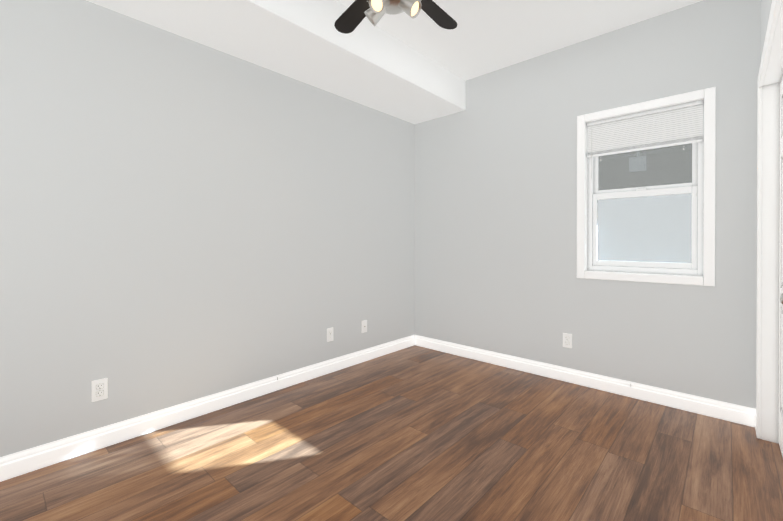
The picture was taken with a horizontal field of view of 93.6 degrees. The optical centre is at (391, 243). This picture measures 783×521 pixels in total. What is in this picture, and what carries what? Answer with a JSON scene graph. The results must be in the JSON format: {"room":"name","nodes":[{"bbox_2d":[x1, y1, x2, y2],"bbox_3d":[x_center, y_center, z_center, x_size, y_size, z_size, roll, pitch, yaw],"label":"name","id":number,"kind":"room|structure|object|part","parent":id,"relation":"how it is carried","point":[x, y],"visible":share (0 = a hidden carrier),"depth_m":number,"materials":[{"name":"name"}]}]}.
{"room":"empty bedroom","nodes":[
{"label":"empty bedroom","id":0,"kind":"room"},
{"bbox_2d":[0,0,414,456],"bbox_3d":[-1.044,-0.255,2.759,0.150,2.800,4.010,0,0,42],"label":"wall","id":1,"kind":"structure","parent":0,"point":[183,220],"depth_m":2.28,"materials":[{"name":"grey paint"}]},
{"bbox_2d":[92,378,107,401],"bbox_3d":[-1.609,0.806,2.028,0.009,0.115,0.070,0,0,42],"label":"electrical outlet","id":2,"kind":"object","parent":1,"relation":"attached to","point":[99,389],"visible":1,"depth_m":2.03,"materials":[{"name":"white plastic"}]},
{"bbox_2d":[0,335,414,481],"bbox_3d":[-0.986,1.070,2.705,0.016,0.110,3.700,0,0,42],"label":"baseboard","id":3,"kind":"structure","parent":1,"relation":"attached to","point":[13,465],"depth_m":2.27,"materials":[{"name":"white wood"}]},
{"bbox_2d":[327,327,332,341],"bbox_3d":[-0.534,0.793,3.205,0.009,0.115,0.070,0,0,42],"label":"electrical outlet","id":4,"kind":"object","parent":1,"relation":"attached to","point":[329,334],"visible":1,"depth_m":3.20,"materials":[{"name":"white plastic"}]},
{"bbox_2d":[362,320,366,332],"bbox_3d":[-0.255,0.789,3.504,0.018,0.115,0.070,0,0,42],"label":"outlet","id":5,"kind":"object","parent":1,"relation":"attached to","point":[364,325],"visible":1,"depth_m":3.51,"materials":[{"name":"white plastic"}]},
{"bbox_2d":[86,0,464,123],"bbox_3d":[-0.779,-1.469,2.471,0.664,0.310,3.750,0,0,42],"label":"soffit","id":6,"kind":"structure","parent":0,"point":[365,62],"depth_m":2.56,"materials":[{"name":"white paint"}]},
{"bbox_2d":[0,345,782,520],"bbox_3d":[0.011,1.189,1.694,3.254,0.120,3.950,0,0,42],"label":"floor","id":7,"kind":"structure","parent":0,"point":[415,433],"depth_m":1.91,"materials":[{"name":"laminate"}]},
{"bbox_2d":[335,0,702,80],"bbox_3d":[0.096,-1.661,1.774,3.254,0.120,4.200,0,0,42],"label":"ceiling","id":8,"kind":"structure","parent":0,"point":[483,37],"depth_m":2.72,"materials":[{"name":"white paint"}]},
{"bbox_2d":[334,0,456,33],"bbox_3d":[0.025,-1.340,1.827,1.134,0.523,1.105,0,0,42],"label":"fan","id":9,"kind":"object","parent":8,"relation":"hanging from","point":[352,16],"visible":1,"depth_m":2.03,"materials":[{"name":"black wood"}]},
{"bbox_3d":[0.006,-1.372,1.788,0.256,0.458,0.256,0,0,42],"label":"motor","id":10,"kind":"part","parent":9,"relation":"part of","materials":[{"name":"silver metal"}]},
{"bbox_2d":[414,0,760,408],"bbox_3d":[1.352,-0.257,3.179,2.824,2.800,0.160,0,0,42],"label":"wall","id":11,"kind":"structure","parent":0,"point":[495,245],"depth_m":2.96,"materials":[{"name":"grey paint"}]},
{"bbox_2d":[563,333,571,347],"bbox_3d":[1.432,0.790,2.996,0.070,0.115,0.009,0,0,42],"label":"electrical outlet","id":12,"kind":"object","parent":11,"relation":"attached to","point":[567,340],"visible":1,"depth_m":2.99,"materials":[{"name":"white plastic"}]},
{"bbox_2d":[415,335,755,426],"bbox_3d":[1.248,1.068,3.160,2.704,0.110,0.016,0,0,42],"label":"baseboard","id":13,"kind":"structure","parent":11,"relation":"attached to","point":[739,414],"depth_m":2.79,"materials":[{"name":"white wood"}]},
{"bbox_2d":[577,87,715,285],"bbox_3d":[1.847,-0.370,2.722,0.830,1.290,0.186,0,0,42],"label":"window","id":14,"kind":"structure","parent":11,"relation":"in","point":[703,274],"depth_m":2.65,"materials":[{"name":"white plastic"}]},
{"bbox_3d":[1.868,-0.378,2.745,0.592,1.032,0.036,0,0,42],"label":"glass","id":15,"kind":"part","parent":14,"relation":"part of","materials":[{"name":"clear glass"}]},
{"bbox_3d":[1.855,-0.115,2.733,0.648,0.582,0.032,0,0,42],"label":"window sash","id":16,"kind":"part","parent":14,"relation":"part of","materials":[{"name":"white plastic"}]},
{"bbox_2d":[587,100,702,157],"bbox_3d":[1.818,-0.821,2.689,0.704,0.273,0.028,0,0,42],"label":"window blind","id":17,"kind":"object","parent":14,"relation":"attached to","point":[679,124],"visible":0.92,"depth_m":2.65,"materials":[{"name":"white fabric"}]},
{"bbox_2d":[591,125,600,178],"bbox_3d":[1.601,-0.721,2.868,0.076,0.424,0.028,0,0,18],"label":"cord","id":18,"kind":"object","parent":17,"relation":"hanging from","point":[600,160],"depth_m":2.89,"materials":[{"name":"white plastic"}]},
{"bbox_3d":[1.878,-0.644,2.756,0.648,0.560,0.028,0,0,42],"label":"window sash","id":19,"kind":"part","parent":14,"relation":"part of","materials":[{"name":"white plastic"}]},
{"bbox_2d":[760,0,771,63],"bbox_3d":[1.049,-0.247,0.842,0.120,2.800,3.700,0,0,42],"label":"wall","id":20,"kind":"structure","parent":0,"point":[765,8],"depth_m":2.01,"materials":[{"name":"grey paint"}]},
{"bbox_2d":[756,0,782,443],"bbox_3d":[1.620,0.104,1.469,0.121,2.053,1.686,0,0,42],"label":"door frame","id":21,"kind":"structure","parent":20,"relation":"attached to","point":[770,249],"depth_m":2.09,"materials":[{"name":"white wood"}]},
{"bbox_2d":[778,77,782,456],"bbox_3d":[2.056,0.110,1.906,0.034,2.013,0.410,0,0,42],"label":"closet door leaf","id":22,"kind":"structure","parent":20,"relation":"in","point":[780,428],"depth_m":2.02,"materials":[{"name":"white paint"}]},
{"label":"outside","id":23,"kind":"structure","parent":0,"visible":0},
{"bbox_2d":[599,143,691,189],"bbox_3d":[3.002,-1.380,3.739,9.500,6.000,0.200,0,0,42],"label":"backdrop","id":24,"kind":"structure","parent":23,"point":[650,158],"depth_m":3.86,"materials":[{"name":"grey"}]},
{"bbox_2d":[629,151,645,171],"bbox_3d":[2.620,-1.425,3.907,0.150,1.310,0.066,0,0,42],"label":"junction box","id":25,"kind":"object","parent":24,"relation":"attached to","point":[637,167],"depth_m":3.89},
{"bbox_2d":[598,193,691,262],"bbox_3d":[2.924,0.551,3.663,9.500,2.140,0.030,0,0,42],"label":"window pane","id":26,"kind":"object","parent":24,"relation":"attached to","point":[660,198],"depth_m":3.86,"materials":[{"name":"clear glass"}]}
]}

